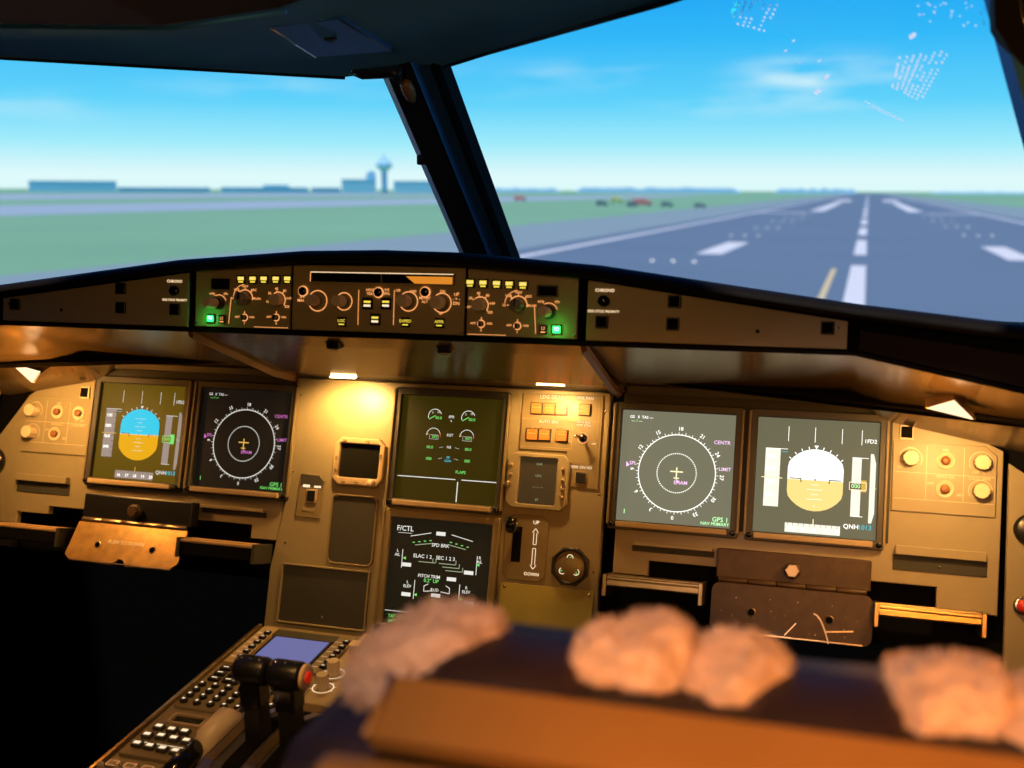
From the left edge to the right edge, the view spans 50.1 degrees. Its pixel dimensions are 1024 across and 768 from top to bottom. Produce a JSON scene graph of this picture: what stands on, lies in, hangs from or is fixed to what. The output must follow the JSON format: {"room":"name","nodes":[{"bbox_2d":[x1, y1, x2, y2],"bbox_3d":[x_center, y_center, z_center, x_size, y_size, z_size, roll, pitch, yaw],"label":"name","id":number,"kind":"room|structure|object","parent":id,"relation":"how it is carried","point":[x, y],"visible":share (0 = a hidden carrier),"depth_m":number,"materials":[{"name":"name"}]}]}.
{"room":"control cabin","nodes":[
{"label":"control cabin","id":0,"kind":"room"},
{"bbox_2d":[0,394,90,767],"bbox_3d":[-1.541,0.320,0.844,0.040,1.850,3.600,3,10,16],"label":"wall","id":1,"kind":"structure","parent":0,"point":[44,722],"depth_m":2.46,"materials":[{"name":"black plastic"}]},
{"bbox_2d":[0,0,659,76],"bbox_3d":[-0.566,-0.337,0.069,2.277,0.339,2.915,3,10,16],"label":"ceiling","id":2,"kind":"structure","parent":0,"point":[440,32],"depth_m":1.23,"materials":[{"name":"grey plastic"}]},
{"bbox_2d":[0,0,298,30],"bbox_3d":[-0.445,-0.321,0.240,1.649,0.230,1.709,3,10,16],"label":"panel","id":3,"kind":"object","parent":2,"relation":"attached to","point":[95,12],"visible":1,"depth_m":1.06,"materials":[{"name":"black plastic"}]},
{"bbox_2d":[0,57,344,79],"bbox_3d":[-0.663,-0.409,1.365,0.793,0.043,0.436,3,10,16],"label":"trim","id":4,"kind":"structure","parent":2,"relation":"attached to","point":[1,58],"depth_m":1.41,"materials":[{"name":"paint"}]},
{"bbox_2d":[269,16,391,57],"bbox_3d":[-0.206,-0.385,1.215,0.108,0.024,0.192,3,10,16],"label":"ceiling hatch","id":5,"kind":"object","parent":2,"relation":"attached to","point":[349,38],"visible":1,"depth_m":1.22,"materials":[{"name":"blue paint"}]},
{"bbox_2d":[323,37,336,41],"bbox_3d":[-0.202,-0.382,1.213,0.016,0.003,0.016,3,10,16],"label":"vent","id":6,"kind":"object","parent":5,"relation":"attached to","point":[329,39],"depth_m":1.21,"materials":[{"name":"black plastic"}]},
{"bbox_2d":[75,322,1023,764],"bbox_3d":[0.069,0.422,2.249,2.300,1.150,0.040,3,10,16],"label":"wall","id":7,"kind":"structure","parent":0,"point":[146,634],"depth_m":2.52,"materials":[{"name":"black"}]},
{"bbox_2d":[351,66,404,83],"bbox_3d":[-0.173,-0.399,1.412,0.069,0.024,0.029,3,10,16],"label":"bracket","id":8,"kind":"object","parent":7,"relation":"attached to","point":[396,73],"visible":0.98,"depth_m":1.40,"materials":[{"name":"paint"}]},
{"bbox_2d":[400,79,416,102],"bbox_3d":[-0.135,-0.385,1.437,0.018,0.030,0.033,3,10,16],"label":"reading lamp","id":9,"kind":"object","parent":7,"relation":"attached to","point":[408,90],"visible":1,"depth_m":1.43,"materials":[{"name":"brown plastic"}]},
{"bbox_2d":[417,155,431,164],"bbox_3d":[-0.124,-0.322,1.573,0.022,0.014,0.018,3,10,16],"label":"clip","id":10,"kind":"object","parent":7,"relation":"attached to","point":[420,161],"visible":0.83,"depth_m":1.57,"materials":[{"name":"black plastic"}]},
{"bbox_2d":[384,62,504,256],"bbox_3d":[-0.086,-0.304,1.621,0.090,0.365,0.427,3,10,16],"label":"window pillar","id":11,"kind":"structure","parent":7,"relation":"attached to","point":[418,122],"depth_m":1.57,"materials":[{"name":"paint"}]},
{"bbox_2d":[410,61,502,255],"bbox_3d":[-0.065,-0.291,1.608,0.018,0.345,0.410,3,10,16],"label":"strip","id":12,"kind":"object","parent":7,"relation":"attached to","point":[423,72],"visible":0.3,"depth_m":1.55,"materials":[{"name":"blue"}]},
{"bbox_2d":[432,63,519,257],"bbox_3d":[-0.044,-0.305,1.611,0.010,0.360,0.423,3,10,16],"label":"trim","id":13,"kind":"structure","parent":7,"relation":"attached to","point":[446,78],"depth_m":1.57,"materials":[{"name":"black plastic"}]},
{"bbox_2d":[0,357,1023,427],"bbox_3d":[-0.060,-0.047,1.738,2.300,0.038,0.862,3,10,16],"label":"trim","id":14,"kind":"structure","parent":7,"relation":"attached to","point":[833,397],"depth_m":1.42,"materials":[{"name":"black plastic"}]},
{"bbox_2d":[0,369,1023,656],"bbox_3d":[-0.115,0.188,1.660,1.640,0.425,0.187,3,10,16],"label":"panel","id":15,"kind":"object","parent":7,"relation":"attached to","point":[330,410],"visible":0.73,"depth_m":1.58,"materials":[{"name":"paint"}]},
{"bbox_2d":[0,450,5,472],"bbox_3d":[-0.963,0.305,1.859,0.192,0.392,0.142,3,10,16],"label":"air vent","id":16,"kind":"object","parent":15,"relation":"attached to","point":[2,456],"visible":1,"depth_m":1.85,"materials":[{"name":"paint"}]},
{"bbox_2d":[0,521,75,546],"bbox_3d":[-0.785,0.244,1.787,0.146,0.045,0.061,3,10,16],"label":"bar","id":17,"kind":"object","parent":15,"relation":"attached to","point":[58,536],"visible":0.89,"depth_m":1.76,"materials":[{"name":"black"}]},
{"bbox_2d":[15,473,70,495],"bbox_3d":[-0.782,0.167,1.821,0.104,0.032,0.019,3,10,16],"label":"handle","id":18,"kind":"object","parent":15,"relation":"attached to","point":[56,485],"visible":1,"depth_m":1.82,"materials":[{"name":"paint"}]},
{"bbox_2d":[21,386,90,455],"bbox_3d":[-0.764,0.058,1.825,0.128,0.116,0.054,3,10,16],"label":"control panel","id":19,"kind":"object","parent":15,"relation":"attached to","point":[53,426],"visible":1,"depth_m":1.83,"materials":[{"name":"paint"}]},
{"bbox_2d":[65,493,203,570],"bbox_3d":[-0.602,0.236,1.748,0.206,0.124,0.100,3,10,16],"label":"folding table","id":20,"kind":"object","parent":15,"relation":"attached to","point":[142,533],"visible":1,"depth_m":1.73,"materials":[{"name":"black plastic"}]},
{"bbox_2d":[82,376,193,491],"bbox_3d":[-0.609,0.079,1.780,0.184,0.178,0.070,3,10,16],"label":"display","id":21,"kind":"object","parent":15,"relation":"attached to","point":[138,427],"visible":1,"depth_m":1.78,"materials":[{"name":"grey glass"}]},
{"bbox_2d":[175,537,272,564],"bbox_3d":[-0.444,0.257,1.688,0.136,0.045,0.061,3,10,16],"label":"bar","id":22,"kind":"object","parent":15,"relation":"attached to","point":[255,553],"visible":1,"depth_m":1.67,"materials":[{"name":"black"}]},
{"bbox_2d":[200,504,266,517],"bbox_3d":[-0.438,0.199,1.717,0.114,0.016,0.014,3,10,16],"label":"clip","id":23,"kind":"object","parent":15,"relation":"attached to","point":[238,511],"visible":1,"depth_m":1.72,"materials":[{"name":"paint"}]},
{"bbox_2d":[183,380,300,500],"bbox_3d":[-0.427,0.088,1.726,0.184,0.178,0.070,3,10,16],"label":"display","id":24,"kind":"object","parent":15,"relation":"attached to","point":[241,441],"visible":1,"depth_m":1.73,"materials":[{"name":"black glass"}]},
{"bbox_2d":[295,473,325,518],"bbox_3d":[-0.311,0.172,1.683,0.044,0.067,0.027,3,10,16],"label":"switch panel","id":25,"kind":"object","parent":15,"relation":"attached to","point":[311,486],"visible":1,"depth_m":1.68,"materials":[{"name":"paint"}]},
{"bbox_2d":[276,563,370,631],"bbox_3d":[-0.286,0.322,1.656,0.147,0.088,0.031,3,10,16],"label":"panel","id":26,"kind":"object","parent":15,"relation":"attached to","point":[309,595],"visible":1,"depth_m":1.66,"materials":[{"name":"paint"}]},
{"bbox_2d":[326,493,378,566],"bbox_3d":[-0.242,0.221,1.657,0.077,0.103,0.036,3,10,16],"label":"cover plate","id":27,"kind":"object","parent":15,"relation":"attached to","point":[352,527],"visible":1,"depth_m":1.66,"materials":[{"name":"paint"}]},
{"bbox_2d":[332,437,387,486],"bbox_3d":[-0.234,0.118,1.661,0.084,0.076,0.041,3,10,16],"label":"display","id":28,"kind":"object","parent":15,"relation":"attached to","point":[356,461],"visible":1,"depth_m":1.67,"materials":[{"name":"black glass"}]},
{"bbox_2d":[372,508,501,628],"bbox_3d":[-0.111,0.280,1.605,0.184,0.178,0.070,3,10,16],"label":"display","id":29,"kind":"object","parent":15,"relation":"attached to","point":[421,553],"visible":0.69,"depth_m":1.62,"materials":[{"name":"glass"}]},
{"bbox_2d":[384,387,511,515],"bbox_3d":[-0.096,0.098,1.626,0.184,0.178,0.070,3,10,16],"label":"display","id":30,"kind":"object","parent":15,"relation":"attached to","point":[448,448],"visible":1,"depth_m":1.63,"materials":[{"name":"black glass"}]},
{"bbox_2d":[0,250,1023,452],"bbox_3d":[-0.084,-0.082,1.652,2.000,0.268,0.807,3,10,16],"label":"glareshield","id":31,"kind":"object","parent":15,"relation":"attached to","point":[892,355],"visible":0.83,"depth_m":1.37,"materials":[{"name":"black plastic"}]},
{"bbox_2d":[16,367,50,382],"bbox_3d":[-0.745,-0.019,1.703,0.045,0.032,0.030,3,10,16],"label":"lamp","id":32,"kind":"object","parent":31,"relation":"attached to","point":[33,374],"visible":0.77,"depth_m":1.69,"materials":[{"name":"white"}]},
{"bbox_2d":[3,273,189,326],"bbox_3d":[-0.567,-0.117,1.479,0.294,0.072,0.019,3,10,16],"label":"panel","id":33,"kind":"object","parent":31,"relation":"on","point":[163,300],"visible":1,"depth_m":1.47,"materials":[{"name":"black plastic"}]},
{"bbox_2d":[195,265,292,329],"bbox_3d":[-0.351,-0.113,1.401,0.140,0.086,0.047,3,10,16],"label":"control panel","id":34,"kind":"object","parent":31,"relation":"on","point":[260,297],"visible":1,"depth_m":1.41,"materials":[{"name":"beige"}]},
{"bbox_2d":[240,315,245,319],"bbox_3d":[-0.347,-0.086,1.411,0.004,0.007,0.008,3,2,16],"label":"switch","id":35,"kind":"object","parent":34,"relation":"attached to","point":[242,317],"depth_m":1.41,"materials":[{"name":"black plastic"}]},
{"bbox_2d":[325,342,343,350],"bbox_3d":[-0.229,-0.056,1.425,0.021,0.022,0.027,3,10,16],"label":"light switch","id":36,"kind":"object","parent":31,"relation":"attached to","point":[332,346],"visible":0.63,"depth_m":1.41,"materials":[{"name":"black plastic"}]},
{"bbox_2d":[329,374,356,378],"bbox_3d":[-0.251,-0.019,1.639,0.044,0.018,0.028,3,10,16],"label":"lamp","id":37,"kind":"object","parent":31,"relation":"attached to","point":[332,375],"visible":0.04,"depth_m":1.63,"materials":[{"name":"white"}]},
{"bbox_2d":[292,265,466,335],"bbox_3d":[-0.172,-0.105,1.351,0.232,0.086,0.041,3,10,16],"label":"control panel","id":38,"kind":"object","parent":31,"relation":"on","point":[378,299],"visible":1,"depth_m":1.36,"materials":[{"name":"beige plastic"}]},
{"bbox_2d":[436,346,454,354],"bbox_3d":[-0.082,-0.049,1.382,0.021,0.022,0.027,3,10,16],"label":"light switch","id":39,"kind":"object","parent":31,"relation":"attached to","point":[442,350],"visible":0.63,"depth_m":1.37,"materials":[{"name":"black plastic"}]},
{"bbox_2d":[465,268,579,338],"bbox_3d":[0.006,-0.096,1.296,0.140,0.086,0.047,3,10,16],"label":"control panel","id":40,"kind":"object","parent":31,"relation":"on","point":[499,303],"visible":1,"depth_m":1.31,"materials":[{"name":"beige"}]},
{"bbox_2d":[514,323,518,328],"bbox_3d":[0.005,-0.069,1.307,0.004,0.007,0.008,3,2,16],"label":"switch","id":41,"kind":"object","parent":40,"relation":"attached to","point":[516,325],"depth_m":1.30,"materials":[{"name":"black plastic"}]},
{"bbox_2d":[536,384,564,385],"bbox_3d":[0.057,-0.008,1.548,0.044,0.018,0.028,3,10,16],"label":"lamp","id":42,"kind":"object","parent":31,"relation":"attached to","point":[536,384],"visible":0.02,"depth_m":1.54,"materials":[{"name":"white plastic"}]},
{"bbox_2d":[586,280,847,349],"bbox_3d":[0.229,-0.080,1.244,0.294,0.072,0.019,3,10,16],"label":"panel","id":43,"kind":"object","parent":31,"relation":"on","point":[616,313],"visible":1,"depth_m":1.25,"materials":[{"name":"black plastic"}]},
{"bbox_2d":[925,394,974,419],"bbox_3d":[0.499,0.023,1.248,0.054,0.030,0.030,3,10,16],"label":"lamp","id":44,"kind":"object","parent":31,"relation":"attached to","point":[952,404],"visible":0.96,"depth_m":1.24,"materials":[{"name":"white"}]},
{"bbox_2d":[502,513,549,581],"bbox_3d":[0.013,0.233,1.560,0.065,0.105,0.074,3,10,16],"label":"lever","id":45,"kind":"object","parent":15,"relation":"attached to","point":[526,536],"visible":1,"depth_m":1.58,"materials":[{"name":"paint"}]},
{"bbox_2d":[504,452,570,510],"bbox_3d":[0.035,0.141,1.582,0.096,0.082,0.041,3,10,16],"label":"clock","id":46,"kind":"object","parent":15,"relation":"attached to","point":[537,481],"visible":1,"depth_m":1.58,"materials":[{"name":"paint"}]},
{"bbox_2d":[499,582,593,630],"bbox_3d":[0.047,0.326,1.560,0.137,0.072,0.025,3,10,16],"label":"access cover","id":47,"kind":"object","parent":15,"relation":"attached to","point":[564,608],"visible":0.81,"depth_m":1.56,"materials":[{"name":"beige metal"}]},
{"bbox_2d":[519,393,603,489],"bbox_3d":[0.065,0.079,1.574,0.125,0.140,0.072,3,10,16],"label":"control panel","id":48,"kind":"object","parent":15,"relation":"attached to","point":[571,424],"visible":1,"depth_m":1.58,"materials":[{"name":"paint"}]},
{"bbox_2d":[574,432,588,443],"bbox_3d":[0.098,0.076,1.563,0.017,0.017,0.030,3,-7,16],"label":"toggle switch","id":49,"kind":"object","parent":48,"relation":"attached to","point":[579,437],"depth_m":1.58,"materials":[{"name":"silver"}]},
{"bbox_2d":[551,547,588,585],"bbox_3d":[0.082,0.260,1.557,0.054,0.054,0.024,3,10,16],"label":"pressure gauge","id":50,"kind":"object","parent":15,"relation":"attached to","point":[570,565],"visible":1,"depth_m":1.55,"materials":[{"name":"grey paint"}]},
{"bbox_2d":[601,573,706,605],"bbox_3d":[0.195,0.281,1.500,0.136,0.045,0.061,3,10,16],"label":"bar","id":51,"kind":"object","parent":15,"relation":"attached to","point":[609,580],"visible":1,"depth_m":1.48,"materials":[{"name":"metal"}]},
{"bbox_2d":[632,542,713,557],"bbox_3d":[0.223,0.230,1.522,0.114,0.016,0.014,3,10,16],"label":"slot","id":52,"kind":"object","parent":15,"relation":"attached to","point":[637,546],"visible":1,"depth_m":1.52,"materials":[{"name":"paint"}]},
{"bbox_2d":[606,401,745,538],"bbox_3d":[0.228,0.118,1.533,0.184,0.178,0.070,3,10,16],"label":"display","id":53,"kind":"object","parent":15,"relation":"attached to","point":[675,468],"visible":1,"depth_m":1.54,"materials":[{"name":"grey glass"}]},
{"bbox_2d":[710,547,872,646],"bbox_3d":[0.375,0.284,1.469,0.208,0.123,0.085,3,10,16],"label":"folding table","id":54,"kind":"object","parent":15,"relation":"attached to","point":[745,593],"visible":0.95,"depth_m":1.45,"materials":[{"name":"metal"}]},
{"bbox_2d":[743,408,889,550],"bbox_3d":[0.410,0.127,1.479,0.184,0.178,0.070,3,10,16],"label":"display","id":55,"kind":"object","parent":15,"relation":"attached to","point":[817,478],"visible":0.98,"depth_m":1.48,"materials":[{"name":"black glass"}]},
{"bbox_2d":[873,601,986,637],"bbox_3d":[0.532,0.300,1.400,0.133,0.045,0.061,3,10,16],"label":"bar","id":56,"kind":"object","parent":15,"relation":"attached to","point":[978,618],"visible":0.99,"depth_m":1.38,"materials":[{"name":"metal"}]},
{"bbox_2d":[893,545,986,576],"bbox_3d":[0.557,0.231,1.425,0.115,0.034,0.020,3,10,16],"label":"clip","id":57,"kind":"object","parent":15,"relation":"attached to","point":[909,558],"visible":1,"depth_m":1.43,"materials":[{"name":"paint"}]},
{"bbox_2d":[891,424,996,517],"bbox_3d":[0.567,0.113,1.434,0.128,0.116,0.054,3,10,16],"label":"control panel","id":58,"kind":"object","parent":15,"relation":"attached to","point":[948,479],"visible":0.99,"depth_m":1.44,"materials":[{"name":"paint"}]},
{"bbox_2d":[1002,464,1023,675],"bbox_3d":[0.726,0.345,1.366,0.207,0.466,0.166,3,10,16],"label":"console","id":59,"kind":"object","parent":15,"relation":"attached to","point":[1013,620],"visible":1,"depth_m":1.40,"materials":[{"name":"paint"}]},
{"bbox_2d":[1013,515,1023,543],"bbox_3d":[0.664,0.187,1.402,0.040,0.040,0.011,3,-7,16],"label":"round vent","id":60,"kind":"object","parent":59,"relation":"attached to","point":[1018,520],"depth_m":1.40,"materials":[{"name":"black plastic"}]},
{"bbox_2d":[442,0,984,121],"bbox_3d":[0.249,-0.268,1.298,0.825,0.428,0.851,3,10,16],"label":"window","id":61,"kind":"structure","parent":7,"relation":"in","point":[911,36],"depth_m":1.17,"materials":[{"name":"clear glass"}]},
{"bbox_2d":[984,0,1023,146],"bbox_3d":[0.606,-0.203,1.078,0.374,0.545,0.549,3,10,16],"label":"trim","id":62,"kind":"structure","parent":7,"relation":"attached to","point":[1013,71],"depth_m":1.00,"materials":[{"name":"grey plastic"}]},
{"bbox_2d":[989,0,1023,65],"bbox_3d":[0.442,-0.311,0.940,0.073,0.090,0.130,3,10,16],"label":"visor mount","id":63,"kind":"object","parent":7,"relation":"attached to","point":[1006,17],"visible":1,"depth_m":0.94,"materials":[{"name":"black plastic"}]},
{"bbox_3d":[-0.421,1.299,0.729,2.300,0.050,3.700,3,10,16],"label":"floor","id":64,"kind":"structure","parent":0,"visible":0},
{"bbox_2d":[89,623,320,767],"bbox_3d":[-0.264,0.825,1.184,0.504,0.777,1.004,3,10,16],"label":"pedestal","id":65,"kind":"object","parent":64,"relation":"on","point":[113,752],"visible":0.18,"depth_m":1.40,"materials":[{"name":"paint"}]},
{"bbox_2d":[96,757,163,767],"bbox_3d":[-0.416,0.448,1.192,0.146,0.029,0.141,3,10,16],"label":"panel","id":66,"kind":"object","parent":65,"relation":"on","point":[114,762],"visible":0.99,"depth_m":1.26,"materials":[{"name":"paint"}]},
{"bbox_2d":[162,707,243,767],"bbox_3d":[-0.348,0.411,1.250,0.067,0.069,0.143,3,10,16],"label":"wheel","id":67,"kind":"object","parent":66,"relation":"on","point":[224,719],"visible":0.51,"depth_m":1.24,"materials":[{"name":"beige plastic"}]},
{"bbox_2d":[118,709,211,763],"bbox_3d":[-0.380,0.419,1.314,0.146,0.029,0.105,3,10,16],"label":"panel","id":68,"kind":"object","parent":65,"relation":"on","point":[173,730],"visible":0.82,"depth_m":1.31,"materials":[{"name":"paint"}]},
{"bbox_2d":[196,708,319,767],"bbox_3d":[-0.240,0.424,1.202,0.170,0.072,0.273,3,10,16],"label":"throttle quadrant","id":69,"kind":"object","parent":65,"relation":"on","point":[232,751],"visible":0.38,"depth_m":1.19,"materials":[{"name":"grey paint"}]},
{"bbox_2d":[231,654,272,743],"bbox_3d":[-0.283,0.357,1.210,0.040,0.123,0.039,3,10,16],"label":"lever","id":70,"kind":"object","parent":69,"relation":"attached to","point":[248,670],"visible":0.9,"depth_m":1.19,"materials":[{"name":"black plastic"}]},
{"bbox_2d":[266,658,312,747],"bbox_3d":[-0.239,0.359,1.198,0.048,0.123,0.039,3,10,16],"label":"lever","id":71,"kind":"object","parent":69,"relation":"attached to","point":[289,679],"visible":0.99,"depth_m":1.18,"materials":[{"name":"black plastic"}]},
{"bbox_2d":[174,626,360,713],"bbox_3d":[-0.323,0.390,1.484,0.156,0.038,0.241,3,10,16],"label":"display unit","id":72,"kind":"object","parent":65,"relation":"on","point":[218,690],"visible":0.56,"depth_m":1.51,"materials":[{"name":"paint"}]},
{"bbox_2d":[303,634,366,711],"bbox_3d":[-0.200,0.377,1.463,0.095,0.041,0.201,3,10,16],"label":"panel","id":73,"kind":"object","parent":65,"relation":"on","point":[325,690],"visible":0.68,"depth_m":1.41,"materials":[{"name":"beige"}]},
{"bbox_2d":[281,593,1023,767],"bbox_3d":[0.236,0.659,0.753,0.632,1.156,0.566,3,10,16],"label":"seat","id":74,"kind":"object","parent":64,"relation":"on","point":[454,683],"visible":1,"depth_m":0.49,"materials":[{"name":"black leather"}]},
{"label":"outside","id":75,"kind":"structure","parent":0,"visible":0},
{"bbox_2d":[0,188,1023,275],"bbox_3d":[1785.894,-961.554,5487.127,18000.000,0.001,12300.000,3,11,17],"label":"ground","id":76,"kind":"structure","parent":75,"point":[28,243],"depth_m":149.63,"materials":[{"name":"green plant"}]},
{"bbox_2d":[28,180,116,191],"bbox_3d":[-550.407,-247.865,1373.179,102.547,13.800,31.000,-4,11,-21],"label":"terminal building","id":77,"kind":"structure","parent":76,"relation":"on","point":[34,186],"depth_m":1359.07,"materials":[{"name":"blue"}]},
{"bbox_2d":[117,187,209,191],"bbox_3d":[-465.449,-260.200,1466.034,117.270,6.300,31.000,-3,11,-17],"label":"terminal building","id":78,"kind":"structure","parent":76,"relation":"on","point":[120,189],"depth_m":1451.33,"materials":[{"name":"blue"}]},
{"bbox_2d":[221,185,307,192],"bbox_3d":[-325.353,-257.198,1441.525,111.518,10.000,31.000,-2,10,-12],"label":"terminal building","id":79,"kind":"structure","parent":76,"relation":"on","point":[266,188],"depth_m":1428.13,"materials":[{"name":"blue"}]},
{"bbox_2d":[0,193,540,199],"bbox_3d":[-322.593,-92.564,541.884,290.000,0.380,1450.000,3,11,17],"label":"taxiway","id":80,"kind":"structure","parent":76,"relation":"on","point":[218,195],"depth_m":742.44,"materials":[{"name":"grey asphalt"}]},
{"bbox_2d":[312,188,339,192],"bbox_3d":[-264.045,-275.264,1553.870,40.201,6.800,31.000,-1,10,-9],"label":"terminal building","id":81,"kind":"structure","parent":76,"relation":"on","point":[314,190],"depth_m":1539.47,"materials":[{"name":"blue"}]},
{"bbox_2d":[341,171,375,192],"bbox_3d":[-204.485,-269.895,1461.314,46.021,29.000,31.000,-1,10,-8],"label":"terminal building","id":82,"kind":"structure","parent":76,"relation":"on","point":[368,185],"depth_m":1448.14,"materials":[{"name":"blue"}]},
{"bbox_2d":[376,154,392,192],"bbox_3d":[-165.147,-272.154,1414.769,22.000,50.000,22.000,-1,10,-6],"label":"control tower","id":83,"kind":"structure","parent":76,"relation":"on","point":[383,164],"depth_m":1410.11,"materials":[{"name":"blue"}]},
{"bbox_2d":[393,181,432,192],"bbox_3d":[-127.710,-264.608,1470.947,62.608,15.800,31.000,-1,10,-5],"label":"terminal building","id":84,"kind":"structure","parent":76,"relation":"on","point":[399,186],"depth_m":1455.58,"materials":[{"name":"blue"}]},
{"bbox_2d":[0,194,1023,321],"bbox_3d":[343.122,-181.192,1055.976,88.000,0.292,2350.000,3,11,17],"label":"runway","id":85,"kind":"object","parent":76,"relation":"on","point":[896,251],"visible":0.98,"depth_m":91.05,"materials":[{"name":"grey asphalt"}]},
{"bbox_2d":[694,203,705,207],"bbox_3d":[51.567,-48.913,300.103,3.200,1.300,2.600,2,10,9],"label":"vehicle","id":86,"kind":"object","parent":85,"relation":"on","point":[696,205],"visible":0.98,"depth_m":298.91,"materials":[{"name":"blue paint"}]},
{"bbox_2d":[495,188,559,191],"bbox_3d":[15.746,-436.855,2461.486,184.280,10.136,30.000,0,10,0],"label":"tree belt","id":87,"kind":"object","parent":76,"relation":"on","point":[497,189],"visible":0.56,"depth_m":2448.38,"materials":[{"name":"blue"}]},
{"bbox_2d":[596,201,607,205],"bbox_3d":[27.233,-54.642,331.024,3.500,1.600,2.600,1,10,5],"label":"vehicle","id":88,"kind":"object","parent":76,"relation":"on","point":[598,203],"visible":0.99,"depth_m":329.82,"materials":[{"name":"blue paint"}]},
{"bbox_2d":[611,197,622,202],"bbox_3d":[39.408,-69.007,410.566,4.500,2.200,2.600,1,10,5],"label":"vehicle","id":89,"kind":"object","parent":76,"relation":"on","point":[613,199],"visible":0.99,"depth_m":409.37,"materials":[{"name":"yellow paint"}]},
{"bbox_2d":[627,202,636,206],"bbox_3d":[34.379,-51.444,313.432,3.000,1.500,2.600,1,10,6],"label":"vehicle","id":90,"kind":"object","parent":76,"relation":"on","point":[629,204],"visible":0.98,"depth_m":312.27,"materials":[{"name":"blue paint"}]},
{"bbox_2d":[632,199,651,205],"bbox_3d":[39.720,-55.463,334.204,6.000,2.200,2.600,1,10,7],"label":"vehicle","id":91,"kind":"object","parent":76,"relation":"on","point":[638,201],"visible":0.78,"depth_m":332.97,"materials":[{"name":"pink paint"}]},
{"bbox_2d":[576,187,740,192],"bbox_3d":[327.054,-436.706,2460.230,366.801,12.618,30.000,2,10,7],"label":"tree belt","id":92,"kind":"object","parent":76,"relation":"on","point":[584,189],"visible":0.91,"depth_m":2445.39,"materials":[{"name":"blue"}]},
{"bbox_2d":[661,202,672,206],"bbox_3d":[44.764,-51.853,315.963,3.500,1.500,2.600,2,10,8],"label":"vehicle","id":93,"kind":"object","parent":76,"relation":"on","point":[663,204],"visible":0.99,"depth_m":314.79,"materials":[{"name":"blue paint"}]},
{"bbox_2d":[775,188,855,192],"bbox_3d":[645.285,-411.399,2327.417,166.055,11.555,30.000,3,10,15],"label":"tree belt","id":94,"kind":"object","parent":76,"relation":"on","point":[800,190],"visible":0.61,"depth_m":2315.25,"materials":[{"name":"blue"}]},
{"bbox_2d":[931,191,1023,193],"bbox_3d":[1036.098,-410.865,2348.979,255.578,5.908,30.000,5,11,23],"label":"tree belt","id":95,"kind":"object","parent":76,"relation":"on","point":[942,192],"visible":0.93,"depth_m":2349.42,"materials":[{"name":"blue"}]},
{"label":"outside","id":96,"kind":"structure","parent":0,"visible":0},
{"bbox_2d":[0,195,718,215],"bbox_3d":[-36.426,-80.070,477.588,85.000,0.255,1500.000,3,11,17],"label":"taxiway","id":97,"kind":"structure","parent":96,"point":[5,210],"depth_m":312.19,"materials":[{"name":"grey asphalt"}]},
{"bbox_2d":[514,196,525,200],"bbox_3d":[3.448,-79.853,470.948,5.000,2.200,2.600,0,10,0],"label":"vehicle","id":98,"kind":"object","parent":97,"relation":"on","point":[516,198],"visible":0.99,"depth_m":469.80,"materials":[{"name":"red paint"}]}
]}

